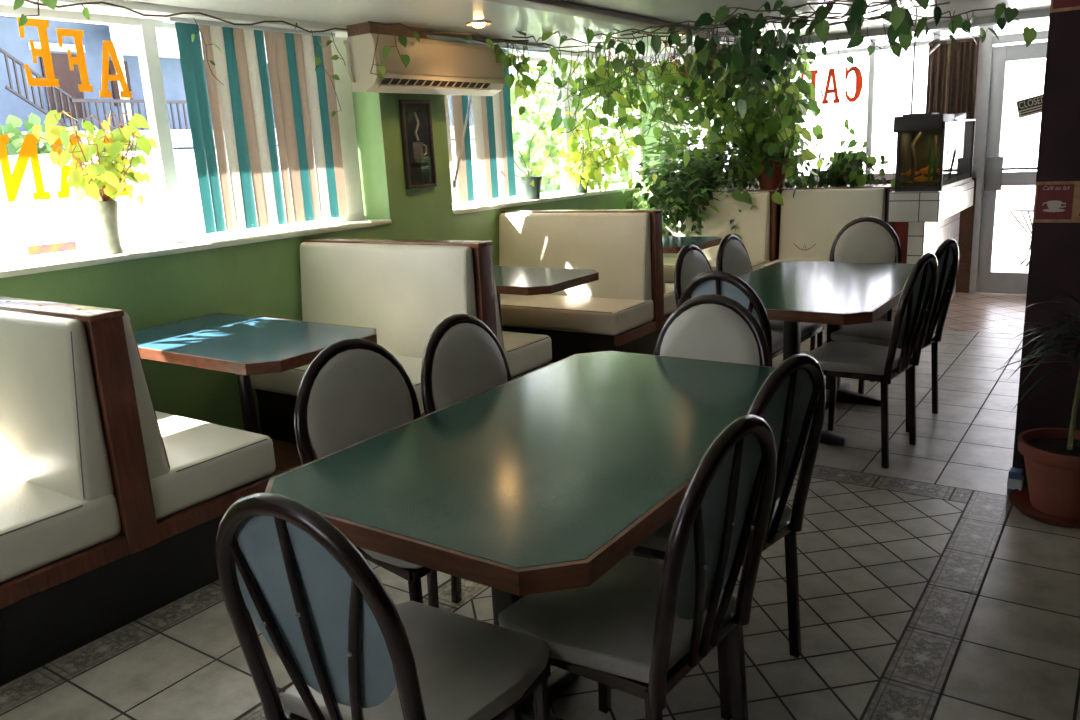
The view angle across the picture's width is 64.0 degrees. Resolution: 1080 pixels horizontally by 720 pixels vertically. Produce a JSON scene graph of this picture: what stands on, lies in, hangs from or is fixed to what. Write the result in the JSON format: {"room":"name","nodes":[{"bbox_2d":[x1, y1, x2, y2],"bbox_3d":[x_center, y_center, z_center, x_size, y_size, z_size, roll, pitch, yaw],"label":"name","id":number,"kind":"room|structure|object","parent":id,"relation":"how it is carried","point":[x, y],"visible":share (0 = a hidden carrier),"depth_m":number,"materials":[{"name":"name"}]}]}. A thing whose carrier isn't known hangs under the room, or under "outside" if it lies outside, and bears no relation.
{"room":"restaurant","nodes":[
{"label":"restaurant","id":0,"kind":"room"},
{"bbox_2d":[0,0,682,433],"bbox_3d":[-1.502,-0.997,5.143,0.330,2.720,11.300,6,17,34],"label":"wall","id":1,"kind":"structure","parent":0,"point":[260,279],"depth_m":4.78,"materials":[{"name":"green paint"}]},
{"bbox_2d":[0,5,391,277],"bbox_3d":[-2.084,-1.085,4.223,0.300,1.165,3.420,6,17,34],"label":"window","id":2,"kind":"structure","parent":1,"relation":"in","point":[176,241],"depth_m":4.54,"materials":[{"name":"white paint"}]},
{"bbox_2d":[0,134,127,201],"bbox_3d":[-2.281,-0.927,4.156,0.001,0.310,0.620,6,17,34],"label":"lettering","id":3,"kind":"object","parent":2,"relation":"attached to","point":[12,182],"depth_m":4.02},
{"bbox_2d":[17,17,132,97],"bbox_3d":[-2.223,-1.443,4.155,0.001,0.345,0.505,6,17,34],"label":"lettering","id":4,"kind":"object","parent":2,"relation":"attached to","point":[41,24],"depth_m":4.14},
{"bbox_2d":[32,110,161,253],"bbox_3d":[-2.048,-0.859,4.168,0.362,0.687,0.580,6,17,34],"label":"potted plant","id":5,"kind":"object","parent":2,"relation":"on","point":[103,179],"visible":1,"depth_m":4.12,"materials":[{"name":"green plant"}]},
{"bbox_2d":[163,17,347,233],"bbox_3d":[-1.549,-1.337,4.936,0.060,1.118,1.110,6,17,34],"label":"vertical blind","id":6,"kind":"object","parent":2,"relation":"attached to","point":[303,100],"visible":0.95,"depth_m":4.89,"materials":[{"name":"multicoloured fabric"}]},
{"bbox_2d":[398,99,436,188],"bbox_3d":[-0.811,-1.437,5.761,0.030,0.570,0.280,6,17,34],"label":"framed picture","id":7,"kind":"object","parent":1,"relation":"attached to","point":[415,115],"visible":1,"depth_m":5.76,"materials":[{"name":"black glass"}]},
{"bbox_2d":[404,103,432,184],"bbox_3d":[-0.817,-1.437,5.765,0.012,0.526,0.236,6,17,34],"label":"print","id":8,"kind":"object","parent":7,"relation":"attached to","point":[418,130],"depth_m":5.76},
{"bbox_2d":[343,33,504,95],"bbox_3d":[-0.713,-1.910,5.664,0.233,0.325,1.302,6,17,34],"label":"air conditioner","id":9,"kind":"object","parent":1,"relation":"attached to","point":[434,66],"visible":0.91,"depth_m":5.47,"materials":[{"name":"beige plastic"}]},
{"bbox_2d":[427,33,648,214],"bbox_3d":[0.131,-1.935,7.205,0.435,1.180,3.600,6,17,34],"label":"window","id":10,"kind":"structure","parent":1,"relation":"in","point":[565,193],"depth_m":7.28,"materials":[{"name":"white paint"}]},
{"bbox_2d":[444,52,515,203],"bbox_3d":[-0.469,-1.757,6.448,0.060,1.108,0.900,6,17,34],"label":"vertical blind","id":11,"kind":"object","parent":10,"relation":"attached to","point":[492,116],"visible":0.66,"depth_m":6.54,"materials":[{"name":"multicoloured fabric"}]},
{"bbox_2d":[453,96,471,187],"bbox_3d":[-0.544,-1.542,6.109,0.022,0.623,0.254,8,18,38],"label":"blind wand","id":12,"kind":"object","parent":11,"relation":"hanging from","point":[470,99],"visible":1,"depth_m":6.10,"materials":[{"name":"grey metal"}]},
{"bbox_2d":[514,115,553,199],"bbox_3d":[-0.168,-1.604,6.894,0.588,0.654,0.357,-6,14,-13],"label":"potted plant","id":13,"kind":"object","parent":10,"relation":"on","point":[530,186],"visible":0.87,"depth_m":6.98,"materials":[{"name":"green plant"}]},
{"bbox_2d":[543,111,665,192],"bbox_3d":[0.447,-1.799,7.491,1.163,0.715,0.755,-13,17,-36],"label":"plant","id":14,"kind":"object","parent":10,"relation":"on","point":[579,178],"visible":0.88,"depth_m":7.50,"materials":[{"name":"green plant"}]},
{"bbox_2d":[632,9,1049,62],"bbox_3d":[3.633,-2.488,6.199,6.650,0.070,0.180,6,17,34],"label":"trim","id":15,"kind":"structure","parent":1,"relation":"attached to","point":[1038,14],"depth_m":6.68,"materials":[{"name":"grey metal"}]},
{"bbox_2d":[0,292,1079,719],"bbox_3d":[1.196,0.611,3.635,7.200,0.004,11.250,6,17,34],"label":"floor","id":16,"kind":"structure","parent":0,"point":[925,593],"depth_m":2.86,"materials":[{"name":"tile"}]},
{"bbox_2d":[0,296,276,685],"bbox_3d":[-1.912,0.305,3.286,1.313,1.072,1.200,6,17,34],"label":"bench","id":17,"kind":"object","parent":16,"relation":"on","point":[113,506],"visible":0.95,"depth_m":2.90,"materials":[{"name":"beige leather"}]},
{"bbox_2d":[0,310,113,500],"bbox_3d":[-1.996,0.120,3.162,1.270,0.618,0.115,6,17,34],"label":"cushion","id":18,"kind":"object","parent":17,"relation":"on","point":[54,440],"depth_m":2.87,"materials":[{"name":"beige leather"}]},
{"bbox_2d":[0,472,120,582],"bbox_3d":[-2.095,0.520,3.068,1.286,0.165,0.550,6,17,34],"label":"seat cushion","id":19,"kind":"object","parent":17,"relation":"on","point":[46,529],"depth_m":2.79,"materials":[{"name":"beige leather"}]},
{"bbox_2d":[122,312,169,479],"bbox_3d":[-1.877,0.073,3.328,1.270,0.618,0.115,6,17,34],"label":"cushion","id":20,"kind":"object","parent":17,"relation":"on","point":[158,465],"depth_m":2.98,"materials":[{"name":"beige leather"}]},
{"bbox_2d":[150,411,275,519],"bbox_3d":[-1.727,0.376,3.584,1.286,0.165,0.550,6,17,34],"label":"seat cushion","id":21,"kind":"object","parent":17,"relation":"on","point":[211,465],"depth_m":3.27,"materials":[{"name":"beige leather"}]},
{"bbox_2d":[133,313,376,479],"bbox_3d":[-1.383,0.248,4.084,1.270,0.750,0.720,6,17,34],"label":"table","id":22,"kind":"object","parent":16,"relation":"on","point":[245,346],"visible":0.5,"depth_m":3.87,"materials":[{"name":"teal laminate"}]},
{"bbox_2d":[295,338,438,607],"bbox_3d":[-0.391,0.440,2.604,0.533,0.975,0.457,10,18,42],"label":"dining chair","id":23,"kind":"object","parent":16,"relation":"on","point":[354,391],"visible":0.38,"depth_m":2.62,"materials":[{"name":"fabric"}]},
{"bbox_2d":[216,492,550,719],"bbox_3d":[-0.285,0.640,1.760,0.457,0.975,0.533,5,16,31],"label":"dining chair","id":24,"kind":"object","parent":16,"relation":"on","point":[347,651],"visible":1,"depth_m":1.57,"materials":[{"name":"fabric"}]},
{"bbox_2d":[252,237,551,443],"bbox_3d":[-0.787,-0.138,4.861,1.313,1.072,1.200,6,17,34],"label":"bench","id":25,"kind":"object","parent":16,"relation":"on","point":[403,289],"visible":0.52,"depth_m":4.66,"materials":[{"name":"beige leather"}]},
{"bbox_2d":[252,355,423,413],"bbox_3d":[-0.970,0.078,4.643,1.286,0.165,0.550,6,17,34],"label":"seat cushion","id":26,"kind":"object","parent":25,"relation":"on","point":[287,382],"depth_m":4.56,"materials":[{"name":"beige leather"}]},
{"bbox_2d":[300,242,476,357],"bbox_3d":[-0.871,-0.323,4.737,1.270,0.618,0.115,6,17,34],"label":"cushion","id":27,"kind":"object","parent":25,"relation":"on","point":[401,290],"depth_m":4.65,"materials":[{"name":"beige leather"}]},
{"bbox_2d":[492,260,503,350],"bbox_3d":[-0.752,-0.369,4.903,1.270,0.618,0.115,6,17,34],"label":"cushion","id":28,"kind":"object","parent":25,"relation":"on","point":[498,321],"depth_m":4.57,"materials":[{"name":"beige leather"}]},
{"bbox_2d":[502,331,551,376],"bbox_3d":[-0.602,-0.067,5.158,1.286,0.165,0.550,6,17,34],"label":"seat cushion","id":29,"kind":"object","parent":25,"relation":"on","point":[525,353],"depth_m":4.85,"materials":[{"name":"beige leather"}]},
{"bbox_2d":[421,314,511,603],"bbox_3d":[-0.065,0.341,2.942,0.533,0.975,0.457,7,17,35],"label":"dining chair","id":30,"kind":"object","parent":16,"relation":"on","point":[463,358],"visible":0.38,"depth_m":2.94,"materials":[{"name":"fabric"}]},
{"bbox_2d":[265,351,775,719],"bbox_3d":[0.133,0.542,2.547,0.930,0.750,1.620,6,17,34],"label":"dining table","id":31,"kind":"object","parent":16,"relation":"on","point":[544,479],"visible":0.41,"depth_m":2.13,"materials":[{"name":"green laminate"}]},
{"bbox_2d":[494,266,598,326],"bbox_3d":[-0.289,-0.182,5.615,1.270,0.750,0.720,6,17,34],"label":"table","id":32,"kind":"object","parent":16,"relation":"on","point":[509,279],"visible":0.34,"depth_m":5.25,"materials":[{"name":"teal laminate"}]},
{"bbox_2d":[499,209,676,364],"bbox_3d":[0.301,-0.566,6.383,1.313,1.072,1.200,6,17,34],"label":"bench","id":33,"kind":"object","parent":16,"relation":"on","point":[627,309],"visible":0.8,"depth_m":6.01,"materials":[{"name":"beige leather"}]},
{"bbox_2d":[499,213,651,300],"bbox_3d":[0.218,-0.751,6.260,1.270,0.618,0.115,6,17,34],"label":"cushion","id":34,"kind":"object","parent":33,"relation":"on","point":[618,246],"depth_m":6.13,"materials":[{"name":"beige leather"}]},
{"bbox_2d":[500,294,653,335],"bbox_3d":[0.118,-0.350,6.166,1.286,0.165,0.550,6,17,34],"label":"seat cushion","id":35,"kind":"object","parent":33,"relation":"on","point":[576,314],"depth_m":5.89,"materials":[{"name":"beige leather"}]},
{"bbox_2d":[663,264,664,293],"bbox_3d":[0.336,-0.797,6.426,1.270,0.618,0.115,6,17,34],"label":"cushion","id":36,"kind":"object","parent":33,"relation":"on","point":[663,264],"depth_m":6.12,"materials":[{"name":"beige leather"}]},
{"bbox_2d":[664,283,676,315],"bbox_3d":[0.486,-0.495,6.681,1.286,0.165,0.550,6,17,34],"label":"seat cushion","id":37,"kind":"object","parent":33,"relation":"on","point":[670,306],"depth_m":6.23,"materials":[{"name":"beige leather"}]},
{"bbox_2d":[498,414,776,719],"bbox_3d":[0.226,0.560,1.978,0.533,0.975,0.457,8,17,38],"label":"dining chair","id":38,"kind":"object","parent":16,"relation":"on","point":[641,627],"visible":0.87,"depth_m":1.85,"materials":[{"name":"fabric"}]},
{"bbox_2d":[663,236,721,252],"bbox_3d":[0.799,-0.610,7.138,1.270,0.750,0.720,6,17,34],"label":"table","id":39,"kind":"object","parent":16,"relation":"on","point":[671,244],"visible":0.2,"depth_m":6.76,"materials":[{"name":"teal laminate"}]},
{"bbox_2d":[632,189,778,282],"bbox_3d":[1.367,-0.970,7.815,1.383,1.072,0.660,6,17,34],"label":"bench","id":40,"kind":"object","parent":16,"relation":"on","point":[758,228],"visible":0.37,"depth_m":7.63,"materials":[{"name":"beige leather"}]},
{"bbox_2d":[632,191,769,260],"bbox_3d":[1.437,-1.215,7.905,1.340,0.618,0.115,6,17,34],"label":"cushion","id":41,"kind":"object","parent":40,"relation":"on","point":[753,224],"depth_m":7.65,"materials":[{"name":"beige leather"}]},
{"bbox_2d":[663,257,769,282],"bbox_3d":[1.337,-0.815,7.811,1.356,0.165,0.550,6,17,34],"label":"seat cushion","id":42,"kind":"object","parent":40,"relation":"on","point":[669,262],"depth_m":7.61,"materials":[{"name":"beige leather"}]},
{"bbox_2d":[653,294,769,366],"bbox_3d":[0.505,0.293,3.016,0.457,0.975,0.533,6,17,34],"label":"dining chair","id":43,"kind":"object","parent":16,"relation":"on","point":[710,327],"visible":0.23,"depth_m":3.08,"materials":[{"name":"fabric"}]},
{"bbox_2d":[674,244,782,358],"bbox_3d":[1.029,-0.127,4.626,0.533,0.975,0.457,7,17,35],"label":"dining chair","id":44,"kind":"object","parent":16,"relation":"on","point":[691,261],"visible":0.27,"depth_m":4.57,"materials":[{"name":"fabric"}]},
{"bbox_2d":[633,353,825,719],"bbox_3d":[0.486,0.429,2.462,0.533,0.975,0.457,10,19,43],"label":"dining chair","id":45,"kind":"object","parent":16,"relation":"on","point":[792,399],"visible":0.43,"depth_m":2.33,"materials":[{"name":"metal"}]},
{"bbox_2d":[677,271,803,461],"bbox_3d":[0.937,0.042,3.953,0.457,0.975,0.533,9,18,40],"label":"dining chair","id":46,"kind":"object","parent":16,"relation":"on","point":[722,283],"visible":0.23,"depth_m":3.64,"materials":[{"name":"metal"}]},
{"bbox_2d":[716,234,823,347],"bbox_3d":[1.329,-0.236,5.012,0.533,0.975,0.457,7,17,36],"label":"dining chair","id":47,"kind":"object","parent":16,"relation":"on","point":[732,257],"visible":0.34,"depth_m":4.97,"materials":[{"name":"fabric"}]},
{"bbox_2d":[677,261,914,445],"bbox_3d":[1.487,-0.049,4.686,0.935,0.750,1.600,6,17,34],"label":"dining table","id":48,"kind":"object","parent":16,"relation":"on","point":[836,295],"visible":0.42,"depth_m":4.37,"materials":[{"name":"green laminate"}]},
{"bbox_2d":[761,186,894,267],"bbox_3d":[2.408,-0.898,7.294,0.913,1.072,0.660,6,17,34],"label":"bench","id":49,"kind":"object","parent":16,"relation":"on","point":[810,222],"visible":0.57,"depth_m":7.40,"materials":[{"name":"beige leather"}]},
{"bbox_2d":[761,258,828,267],"bbox_3d":[2.377,-0.743,7.290,0.886,0.165,0.550,6,17,34],"label":"seat cushion","id":50,"kind":"object","parent":49,"relation":"on","point":[780,259],"depth_m":7.45,"materials":[{"name":"beige leather"}]},
{"bbox_2d":[810,217,900,381],"bbox_3d":[2.029,-0.410,5.575,0.457,0.975,0.533,6,17,34],"label":"dining chair","id":51,"kind":"object","parent":16,"relation":"on","point":[862,239],"visible":0.38,"depth_m":5.64,"materials":[{"name":"fabric"}]},
{"bbox_2d":[806,253,937,468],"bbox_3d":[1.566,-0.035,4.136,0.533,0.975,0.457,9,18,40],"label":"dining chair","id":52,"kind":"object","parent":16,"relation":"on","point":[852,360],"visible":0.9,"depth_m":4.00,"materials":[{"name":"metal"}]},
{"bbox_2d":[831,239,958,432],"bbox_3d":[1.880,-0.163,4.592,0.533,0.975,0.457,10,18,42],"label":"dining chair","id":53,"kind":"object","parent":16,"relation":"on","point":[947,253],"visible":0.56,"depth_m":4.51,"materials":[{"name":"metal"}]},
{"bbox_2d":[888,180,973,299],"bbox_3d":[3.285,-0.926,7.249,0.360,1.057,1.565,6,17,34],"label":"counter","id":54,"kind":"object","parent":16,"relation":"on","point":[932,217],"depth_m":6.63,"materials":[{"name":"white tile"}]},
{"bbox_2d":[906,212,959,299],"bbox_3d":[3.320,-0.823,7.291,0.120,0.835,1.505,6,17,34],"label":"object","id":55,"kind":"structure","parent":54,"relation":"on","point":[923,237],"depth_m":6.75,"materials":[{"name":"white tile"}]},
{"bbox_2d":[893,113,975,191],"bbox_3d":[3.217,-1.700,6.998,0.386,0.572,1.346,6,17,34],"label":"fish tank","id":56,"kind":"object","parent":54,"relation":"on","point":[944,142],"visible":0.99,"depth_m":6.65,"materials":[{"name":"glass"},{"name":"gravel"},{"name":"black plastic"}]},
{"bbox_2d":[901,169,919,175],"bbox_3d":[2.838,-1.439,6.661,0.162,0.066,0.024,1,14,15],"label":"goldfish","id":57,"kind":"object","parent":56,"relation":"in","point":[908,173],"visible":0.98,"depth_m":6.65,"materials":[{"name":"orange"}]},
{"bbox_2d":[914,174,932,180],"bbox_3d":[2.928,-1.385,6.592,0.148,0.060,0.022,1,14,15],"label":"goldfish","id":58,"kind":"object","parent":56,"relation":"in","point":[922,177],"visible":0.99,"depth_m":6.59,"materials":[{"name":"orange"}]},
{"bbox_2d":[893,113,954,132],"bbox_3d":[2.934,-1.816,6.603,0.344,0.130,0.450,6,17,34],"label":"hood","id":59,"kind":"object","parent":56,"relation":"attached to","point":[907,123],"depth_m":6.44,"materials":[{"name":"black plastic"}]},
{"bbox_2d":[919,165,939,173],"bbox_3d":[2.974,-1.444,6.587,0.028,0.077,0.189,-12,16,-34],"label":"goldfish","id":60,"kind":"object","parent":56,"relation":"in","point":[923,170],"visible":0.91,"depth_m":6.60,"materials":[{"name":"orange"}]},
{"bbox_2d":[927,136,956,180],"bbox_3d":[3.048,-1.545,6.605,0.153,0.352,0.331,10,19,42],"label":"plant","id":61,"kind":"object","parent":56,"relation":"on","point":[933,163],"depth_m":6.61,"materials":[{"name":"green plant"}]},
{"bbox_2d":[954,113,965,118],"bbox_3d":[3.264,-1.977,7.035,0.290,0.050,0.500,6,17,34],"label":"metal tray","id":62,"kind":"object","parent":56,"relation":"on","point":[957,115],"visible":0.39,"depth_m":7.03,"materials":[{"name":"silver metal"}]},
{"bbox_2d":[1007,467,1023,494],"bbox_3d":[1.997,0.512,3.634,0.053,0.105,0.062,6,17,34],"label":"carton","id":63,"kind":"object","parent":16,"relation":"on","point":[1015,475],"visible":0.82,"depth_m":3.61,"materials":[{"name":"cardboard"}]},
{"bbox_2d":[996,294,1079,528],"bbox_3d":[2.039,0.176,3.291,0.667,0.915,0.517,6,17,34],"label":"dracaena","id":64,"kind":"object","parent":16,"relation":"on","point":[1051,496],"visible":1,"depth_m":3.35,"materials":[{"name":"plant"}]},
{"bbox_2d":[124,0,1050,56],"bbox_3d":[1.177,-1.817,2.935,7.100,0.460,11.400,6,17,34],"label":"ceiling","id":65,"kind":"structure","parent":0,"point":[432,15],"depth_m":5.22,"materials":[{"name":"white paint"}]},
{"bbox_2d":[13,0,347,116],"bbox_3d":[-1.588,-1.473,4.258,0.401,0.500,2.100,6,16,32],"label":"trailing vine","id":66,"kind":"object","parent":65,"relation":"hanging from","point":[52,4],"visible":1,"depth_m":4.20,"materials":[{"name":"green plant"}]},
{"bbox_2d":[347,22,426,38],"bbox_3d":[-0.938,-2.019,5.335,0.190,0.065,0.500,6,17,34],"label":"board","id":67,"kind":"object","parent":65,"relation":"attached to","point":[360,28],"visible":0.64,"depth_m":5.18,"materials":[{"name":"brown wood"}]},
{"bbox_2d":[368,21,528,79],"bbox_3d":[-0.536,-1.938,5.537,0.192,0.309,1.543,6,16,33],"label":"trailing vine","id":68,"kind":"object","parent":65,"relation":"hanging from","point":[405,59],"visible":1,"depth_m":5.08,"materials":[{"name":"green plant"}]},
{"bbox_2d":[465,20,491,27],"bbox_3d":[-0.378,-2.067,5.337,0.164,0.030,0.164,6,17,34],"label":"recessed light","id":69,"kind":"object","parent":65,"relation":"in","point":[480,23],"visible":1,"depth_m":5.30,"materials":[{"name":"white"}]},
{"bbox_2d":[463,27,718,154],"bbox_3d":[0.631,-2.031,6.770,1.439,0.907,2.858,6,17,34],"label":"vine","id":70,"kind":"object","parent":65,"relation":"hanging from","point":[602,80],"visible":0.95,"depth_m":6.72,"materials":[{"name":"green plant"}]},
{"bbox_2d":[484,0,753,42],"bbox_3d":[0.359,-2.059,5.154,0.140,0.035,5.500,6,17,34],"label":"trim","id":71,"kind":"structure","parent":65,"relation":"attached to","point":[555,6],"depth_m":5.08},
{"bbox_2d":[612,0,1036,118],"bbox_3d":[1.856,-2.009,5.886,2.593,0.649,2.404,6,17,34],"label":"vine","id":72,"kind":"object","parent":65,"relation":"attached to","point":[740,62],"visible":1,"depth_m":5.71,"materials":[{"name":"green plant"}]},
{"bbox_2d":[720,182,907,263],"bbox_3d":[4.357,-2.009,7.606,6.950,2.920,0.160,6,17,34],"label":"wall","id":73,"kind":"structure","parent":0,"point":[901,228],"depth_m":8.35,"materials":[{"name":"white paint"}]},
{"bbox_2d":[683,184,894,258],"bbox_3d":[2.055,-1.054,8.025,2.267,1.065,0.510,6,17,34],"label":"trim","id":74,"kind":"structure","parent":73,"relation":"attached to","point":[780,189],"depth_m":7.72,"materials":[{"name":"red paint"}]},
{"bbox_2d":[633,159,718,235],"bbox_3d":[1.237,-1.437,7.871,0.757,0.792,0.717,6,17,34],"label":"trailing plant","id":75,"kind":"object","parent":74,"relation":"on","point":[692,213],"visible":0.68,"depth_m":7.72,"materials":[{"name":"green plant"}]},
{"bbox_2d":[616,106,795,238],"bbox_3d":[1.489,-1.686,7.808,1.513,1.324,1.265,6,17,34],"label":"fern","id":76,"kind":"object","parent":74,"relation":"on","point":[716,168],"visible":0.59,"depth_m":7.71,"materials":[{"name":"green plant"}]},
{"bbox_2d":[693,168,721,188],"bbox_3d":[1.568,-1.712,8.157,0.324,0.200,0.324,6,17,34],"label":"pot","id":77,"kind":"object","parent":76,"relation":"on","point":[714,172],"depth_m":8.02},
{"bbox_2d":[631,44,822,205],"bbox_3d":[1.627,-2.069,7.667,1.668,1.365,1.478,2,15,20],"label":"pothos","id":78,"kind":"object","parent":74,"relation":"on","point":[769,127],"visible":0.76,"depth_m":7.40,"materials":[{"name":"plant"}]},
{"bbox_2d":[709,141,758,189],"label":"plant","id":79,"kind":"object","parent":74,"relation":"on","point":[730,160],"depth_m":7.91,"materials":[{"name":"green plant"}]},
{"bbox_2d":[758,160,784,188],"bbox_3d":[2.078,-1.667,7.755,0.304,0.250,0.304,6,17,34],"label":"pot","id":80,"kind":"object","parent":74,"relation":"on","point":[777,176],"depth_m":7.66,"materials":[{"name":"red ceramic"}]},
{"bbox_2d":[765,149,890,187],"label":"plant","id":81,"kind":"object","parent":74,"relation":"on","point":[828,179],"depth_m":7.47,"materials":[{"name":"green plant"}]},
{"bbox_2d":[802,118,894,189],"bbox_3d":[2.747,-1.776,7.477,0.633,0.623,0.804,-12,16,-32],"label":"climbing plant","id":82,"kind":"object","parent":74,"relation":"on","point":[861,180],"visible":0.66,"depth_m":7.38,"materials":[{"name":"green plant"}]},
{"bbox_2d":[681,26,986,184],"bbox_3d":[2.709,-2.551,8.487,2.950,1.595,0.210,6,17,34],"label":"window","id":83,"kind":"structure","parent":73,"relation":"in","point":[981,55],"depth_m":8.10,"materials":[{"name":"white metal"}]},
{"bbox_2d":[801,66,862,103],"bbox_3d":[2.839,-2.671,8.433,0.598,0.330,0.003,6,17,34],"label":"lettering","id":84,"kind":"object","parent":83,"relation":"attached to","point":[859,79],"depth_m":8.40},
{"bbox_2d":[910,45,914,113],"bbox_3d":[3.428,-2.549,7.955,0.012,0.660,0.010,6,17,34],"label":"pull cord","id":85,"kind":"object","parent":83,"relation":"hanging from","point":[914,45],"visible":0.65,"depth_m":7.94,"materials":[{"name":"white plastic"}]},
{"bbox_2d":[925,41,947,113],"bbox_3d":[3.594,-2.283,7.872,0.155,1.165,0.071,6,17,34],"label":"curtain","id":86,"kind":"object","parent":83,"relation":"hanging from","point":[937,60],"visible":0.55,"depth_m":7.81,"materials":[{"name":"brown fabric"}]},
{"bbox_2d":[944,40,950,113],"bbox_3d":[3.665,-2.273,7.818,0.035,1.165,0.061,6,17,34],"label":"curtain","id":87,"kind":"object","parent":83,"relation":"hanging from","point":[948,41],"visible":0.61,"depth_m":7.75,"materials":[{"name":"brown fabric"}]},
{"bbox_2d":[947,37,979,118],"bbox_3d":[3.772,-2.263,7.750,0.230,1.165,0.071,6,17,34],"label":"curtain","id":88,"kind":"object","parent":83,"relation":"hanging from","point":[964,59],"visible":0.62,"depth_m":7.69,"materials":[{"name":"brown fabric"}]},
{"bbox_2d":[955,178,976,292],"bbox_3d":[3.878,-1.159,8.071,0.300,1.060,0.025,6,17,34],"label":"trim","id":89,"kind":"structure","parent":73,"relation":"attached to","point":[965,234],"depth_m":8.03,"materials":[{"name":"brown wood"}]},
{"bbox_2d":[969,25,1047,293],"bbox_3d":[4.432,-1.867,7.517,1.100,2.640,0.120,6,17,34],"label":"trim","id":90,"kind":"structure","parent":73,"relation":"attached to","point":[991,39],"depth_m":7.73,"materials":[{"name":"white metal"}]},
{"bbox_2d":[976,42,1046,294],"bbox_3d":[4.419,-1.644,7.569,0.957,2.176,0.092,6,17,34],"label":"door","id":91,"kind":"structure","parent":73,"relation":"in","point":[988,281],"depth_m":7.76,"materials":[{"name":"white metal"}]},
{"bbox_2d":[1016,94,1042,117],"bbox_3d":[4.272,-2.204,7.494,0.267,0.199,0.009,6,17,34],"label":"sign","id":92,"kind":"object","parent":91,"relation":"attached to","point":[1032,105],"visible":0.88,"depth_m":7.50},
{"bbox_2d":[1021,106,1041,114],"bbox_3d":[4.280,-2.165,7.497,0.200,0.034,0.001,-9,7,37],"label":"print","id":93,"kind":"object","parent":92,"relation":"attached to","point":[1027,110],"depth_m":7.51},
{"bbox_2d":[1012,10,1079,485],"bbox_3d":[3.253,-0.647,2.675,2.975,2.720,0.220,6,17,34],"label":"pillar","id":94,"kind":"structure","parent":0,"point":[1054,260],"depth_m":3.46,"materials":[{"name":"brown wood"}]},
{"bbox_2d":[1032,181,1079,222],"bbox_3d":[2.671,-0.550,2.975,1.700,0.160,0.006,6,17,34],"label":"sign","id":95,"kind":"object","parent":94,"relation":"attached to","point":[1054,201],"visible":1,"depth_m":3.41,"materials":[{"name":"red paper"}]},
{"bbox_2d":[1050,0,1079,12],"bbox_3d":[2.631,-1.317,2.789,1.700,0.160,0.006,6,17,34],"label":"wallpaper border","id":96,"kind":"object","parent":94,"relation":"attached to","point":[1056,5],"visible":1,"depth_m":3.25,"materials":[{"name":"red paper"}]},
{"bbox_2d":[1018,428,1079,517],"bbox_3d":[2.082,0.453,3.418,0.360,0.270,0.360,6,17,34],"label":"pot","id":97,"kind":"object","parent":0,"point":[1051,457],"depth_m":3.37,"materials":[{"name":"ceramic"}]},
{"label":"outside","id":98,"kind":"structure","parent":0,"visible":0},
{"bbox_2d":[630,152,1037,202],"bbox_3d":[5.751,-0.647,8.316,120.000,0.001,100.000,6,17,34],"label":"ground","id":99,"kind":"structure","parent":98,"point":[1008,194],"depth_m":36.17,"materials":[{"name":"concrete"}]},
{"bbox_2d":[0,113,82,154],"bbox_3d":[-5.473,-1.569,9.658,1.016,2.308,1.240,6,17,34],"label":"bush","id":100,"kind":"object","parent":99,"relation":"on","point":[16,138],"visible":0.09,"depth_m":9.24,"materials":[{"name":"green plant"}]},
{"bbox_2d":[24,241,76,255],"bbox_3d":[-2.554,0.006,4.721,0.040,1.280,0.250,6,17,34],"label":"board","id":101,"kind":"object","parent":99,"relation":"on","point":[40,249],"visible":0.12,"depth_m":4.56,"materials":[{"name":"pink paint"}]},
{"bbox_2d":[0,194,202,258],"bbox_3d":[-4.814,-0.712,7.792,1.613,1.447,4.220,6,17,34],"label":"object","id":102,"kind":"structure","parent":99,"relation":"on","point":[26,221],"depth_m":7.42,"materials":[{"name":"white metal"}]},
{"bbox_2d":[103,134,152,151],"bbox_3d":[-4.777,-1.720,10.582,0.982,2.092,1.064,6,17,34],"label":"bush","id":103,"kind":"object","parent":99,"relation":"on","point":[133,147],"visible":0.02,"depth_m":10.31,"materials":[{"name":"green plant"}]},
{"bbox_2d":[0,16,538,151],"bbox_3d":[-7.982,-3.758,12.213,7.460,5.600,19.000,6,17,34],"label":"building","id":104,"kind":"structure","parent":99,"relation":"on","point":[18,99],"depth_m":10.60,"materials":[{"name":"white"}]},
{"bbox_2d":[0,136,585,233],"bbox_3d":[-4.210,-1.516,10.147,0.200,1.840,20.000,6,17,34],"label":"wall","id":105,"kind":"structure","parent":99,"relation":"on","point":[185,163],"depth_m":9.94,"materials":[{"name":"white paint"}]},
{"bbox_2d":[246,166,511,228],"bbox_3d":[-1.842,-1.839,11.781,1.613,1.447,4.220,6,17,34],"label":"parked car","id":106,"kind":"object","parent":99,"relation":"on","point":[474,169],"visible":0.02,"depth_m":11.53,"materials":[{"name":"white metal"}]},
{"bbox_2d":[510,62,691,192],"bbox_3d":[1.044,-3.921,14.807,2.663,3.799,4.456,8,17,38],"label":"street tree","id":107,"kind":"object","parent":99,"relation":"on","point":[520,127],"visible":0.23,"depth_m":13.71,"materials":[{"name":"green plant"}]},
{"bbox_2d":[991,235,1030,271],"bbox_3d":[7.595,-1.073,9.432,10.300,0.090,5.950,6,17,34],"label":"terrace","id":108,"kind":"object","parent":99,"relation":"on","point":[1009,251],"depth_m":10.62,"materials":[{"name":"white"}]},
{"bbox_2d":[994,203,1033,234],"bbox_3d":[8.758,-1.792,11.015,10.300,0.440,0.200,6,17,34],"label":"parapet","id":109,"kind":"object","parent":108,"relation":"on","point":[1005,223],"depth_m":12.31,"materials":[{"name":"white"}]},
{"bbox_2d":[1006,206,1033,266],"bbox_3d":[5.502,-1.316,9.568,0.670,0.727,0.670,6,17,34],"label":"bistro table","id":110,"kind":"object","parent":108,"relation":"on","point":[1028,209],"visible":0.28,"depth_m":9.60,"materials":[{"name":"metal"}]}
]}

